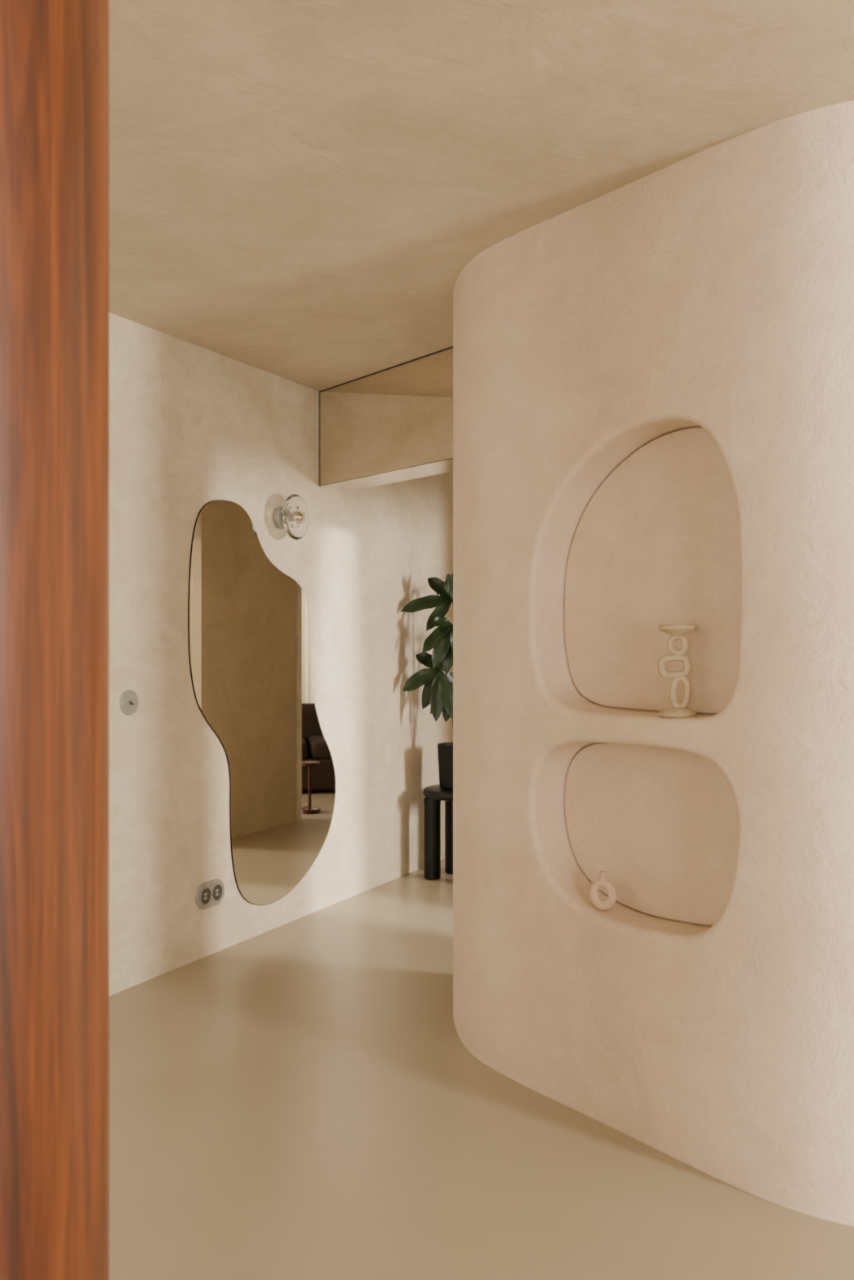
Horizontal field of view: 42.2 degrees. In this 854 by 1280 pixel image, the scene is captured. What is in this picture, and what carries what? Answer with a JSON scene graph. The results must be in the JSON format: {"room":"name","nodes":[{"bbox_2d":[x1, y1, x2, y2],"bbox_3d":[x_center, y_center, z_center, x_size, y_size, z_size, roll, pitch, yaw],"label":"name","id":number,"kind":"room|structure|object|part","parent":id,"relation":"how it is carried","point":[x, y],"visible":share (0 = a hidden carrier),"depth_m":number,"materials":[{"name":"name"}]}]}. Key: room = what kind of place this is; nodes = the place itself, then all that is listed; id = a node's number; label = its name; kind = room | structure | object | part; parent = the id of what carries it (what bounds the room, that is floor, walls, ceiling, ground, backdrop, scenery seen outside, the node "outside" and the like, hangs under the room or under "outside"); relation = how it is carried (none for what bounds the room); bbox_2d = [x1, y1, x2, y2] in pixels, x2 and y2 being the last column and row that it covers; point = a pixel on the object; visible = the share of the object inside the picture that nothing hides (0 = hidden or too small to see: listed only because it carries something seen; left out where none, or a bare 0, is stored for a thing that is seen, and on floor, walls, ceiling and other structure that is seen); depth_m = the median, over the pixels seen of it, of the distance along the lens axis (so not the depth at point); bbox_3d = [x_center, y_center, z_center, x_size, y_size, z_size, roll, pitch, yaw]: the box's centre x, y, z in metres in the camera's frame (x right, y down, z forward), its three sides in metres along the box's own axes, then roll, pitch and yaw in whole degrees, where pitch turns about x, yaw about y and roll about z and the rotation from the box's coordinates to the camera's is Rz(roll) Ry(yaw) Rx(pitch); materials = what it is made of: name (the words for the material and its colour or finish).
{"room":"home entrance hallway","nodes":[
{"label":"home entrance hallway","id":0,"kind":"room"},
{"bbox_2d":[109,312,453,995],"bbox_3d":[-1.438,0.052,3.616,0.120,2.496,14.200,0,0,27],"label":"wall","id":1,"kind":"structure","parent":0,"point":[192,426],"depth_m":4.67,"materials":[{"name":"paint"}]},
{"bbox_2d":[120,689,138,715],"bbox_3d":[-1.103,0.234,4.124,0.025,0.094,0.094,0,0,27],"label":"light switch","id":2,"kind":"object","parent":1,"relation":"attached to","point":[129,701],"visible":1,"depth_m":4.12,"materials":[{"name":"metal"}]},
{"bbox_2d":[195,878,224,909],"bbox_3d":[-0.892,1.048,4.562,0.012,0.109,0.186,0,0,26],"label":"power socket","id":3,"kind":"object","parent":1,"relation":"attached to","point":[209,894],"visible":1,"depth_m":4.55,"materials":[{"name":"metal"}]},
{"bbox_2d":[187,499,335,905],"bbox_3d":[-0.704,0.296,4.944,0.006,1.768,1.130,0,0,27],"label":"wall mirror","id":4,"kind":"object","parent":1,"relation":"attached to","point":[249,645],"visible":1,"depth_m":4.85,"materials":[{"name":"silver mirror"}]},
{"bbox_2d":[272,493,308,539],"bbox_3d":[-0.609,-0.553,4.986,0.139,0.206,0.206,0,0,27],"label":"wall lamp","id":5,"kind":"object","parent":1,"relation":"attached to","point":[283,518],"visible":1,"depth_m":4.97,"materials":[{"name":"glass"}]},
{"bbox_3d":[-0.572,-0.553,4.967,0.056,0.064,0.064,0,0,27],"label":"bulb","id":6,"kind":"part","parent":5,"relation":"part of","materials":[{"name":"clear glass"}]},
{"bbox_2d":[109,0,853,391],"bbox_3d":[-0.150,-1.246,3.500,10.500,0.100,13.400,0,0,0],"label":"ceiling","id":7,"kind":"structure","parent":0,"point":[301,192],"depth_m":2.61,"materials":[{"name":"paint"}]},
{"bbox_2d":[319,346,453,491],"bbox_3d":[-0.059,-0.968,4.896,0.218,0.456,1.360,0,0,-37],"label":"beam","id":8,"kind":"structure","parent":7,"relation":"attached to","point":[394,424],"depth_m":4.88,"materials":[{"name":"paint"}]},
{"bbox_2d":[109,858,853,1279],"bbox_3d":[-0.150,1.350,3.500,10.500,0.100,13.400,0,0,0],"label":"floor","id":9,"kind":"structure","parent":0,"point":[303,1098],"depth_m":2.80,"materials":[{"name":"beige concrete"}]},
{"bbox_2d":[0,0,109,1279],"bbox_3d":[-0.469,0.052,0.906,0.400,2.494,0.400,0,0,0],"label":"wooden column","id":10,"kind":"structure","parent":9,"relation":"on","point":[55,54],"depth_m":0.83,"materials":[{"name":"brown wood"}]},
{"bbox_2d":[422,784,453,879],"bbox_3d":[0.165,1.054,6.050,0.372,0.491,0.372,0,0,0],"label":"stool","id":11,"kind":"object","parent":9,"relation":"on","point":[433,794],"visible":0.34,"depth_m":6.00,"materials":[{"name":"black paint"}]},
{"bbox_2d":[400,573,453,789],"bbox_3d":[0.165,0.214,6.056,0.624,1.186,0.333,0,0,0],"label":"potted plant","id":12,"kind":"object","parent":11,"relation":"on","point":[437,678],"visible":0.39,"depth_m":5.96,"materials":[{"name":"green plant"}]},
{"bbox_3d":[0.165,0.688,6.050,0.216,0.238,0.216,0,0,0],"label":"pot","id":13,"kind":"part","parent":12,"relation":"part of","materials":[{"name":"black ceramic"}]},
{"bbox_3d":[0.029,1.079,6.031,0.094,0.441,0.094,0,0,0],"label":"leg","id":14,"kind":"part","parent":11,"relation":"part of","materials":[{"name":"black paint"}]},
{"bbox_3d":[0.165,0.833,6.050,0.372,0.050,0.372,0,0,0],"label":"seat","id":15,"kind":"part","parent":11,"relation":"part of","materials":[{"name":"black paint"}]},
{"bbox_3d":[0.146,1.079,6.186,0.094,0.441,0.094,0,0,0],"label":"leg","id":16,"kind":"part","parent":11,"relation":"part of","materials":[{"name":"black paint"}]},
{"bbox_2d":[453,100,853,1226],"bbox_3d":[0.831,0.052,3.322,0.992,2.496,2.183,0,0,-37],"label":"wall","id":17,"kind":"structure","parent":0,"point":[653,375],"depth_m":2.86,"materials":[{"name":"paint"}]},
{"bbox_2d":[588,871,616,910],"bbox_3d":[0.483,0.689,3.040,0.078,0.107,0.028,0,0,28],"label":"ring vase","id":18,"kind":"object","parent":17,"relation":"on","point":[606,904],"visible":1,"depth_m":3.03,"materials":[{"name":"beige ceramic"}]},
{"bbox_2d":[657,624,697,717],"bbox_3d":[0.643,0.078,2.838,0.100,0.234,0.100,0,0,13],"label":"candle holder","id":19,"kind":"object","parent":17,"relation":"on","point":[677,632],"visible":1,"depth_m":2.83,"materials":[{"name":"beige ceramic"}]},
{"bbox_3d":[0.643,-0.023,2.838,0.098,0.031,0.098,0,0,13],"label":"dish","id":20,"kind":"part","parent":19,"relation":"part of","materials":[{"name":"beige ceramic"}]}
]}

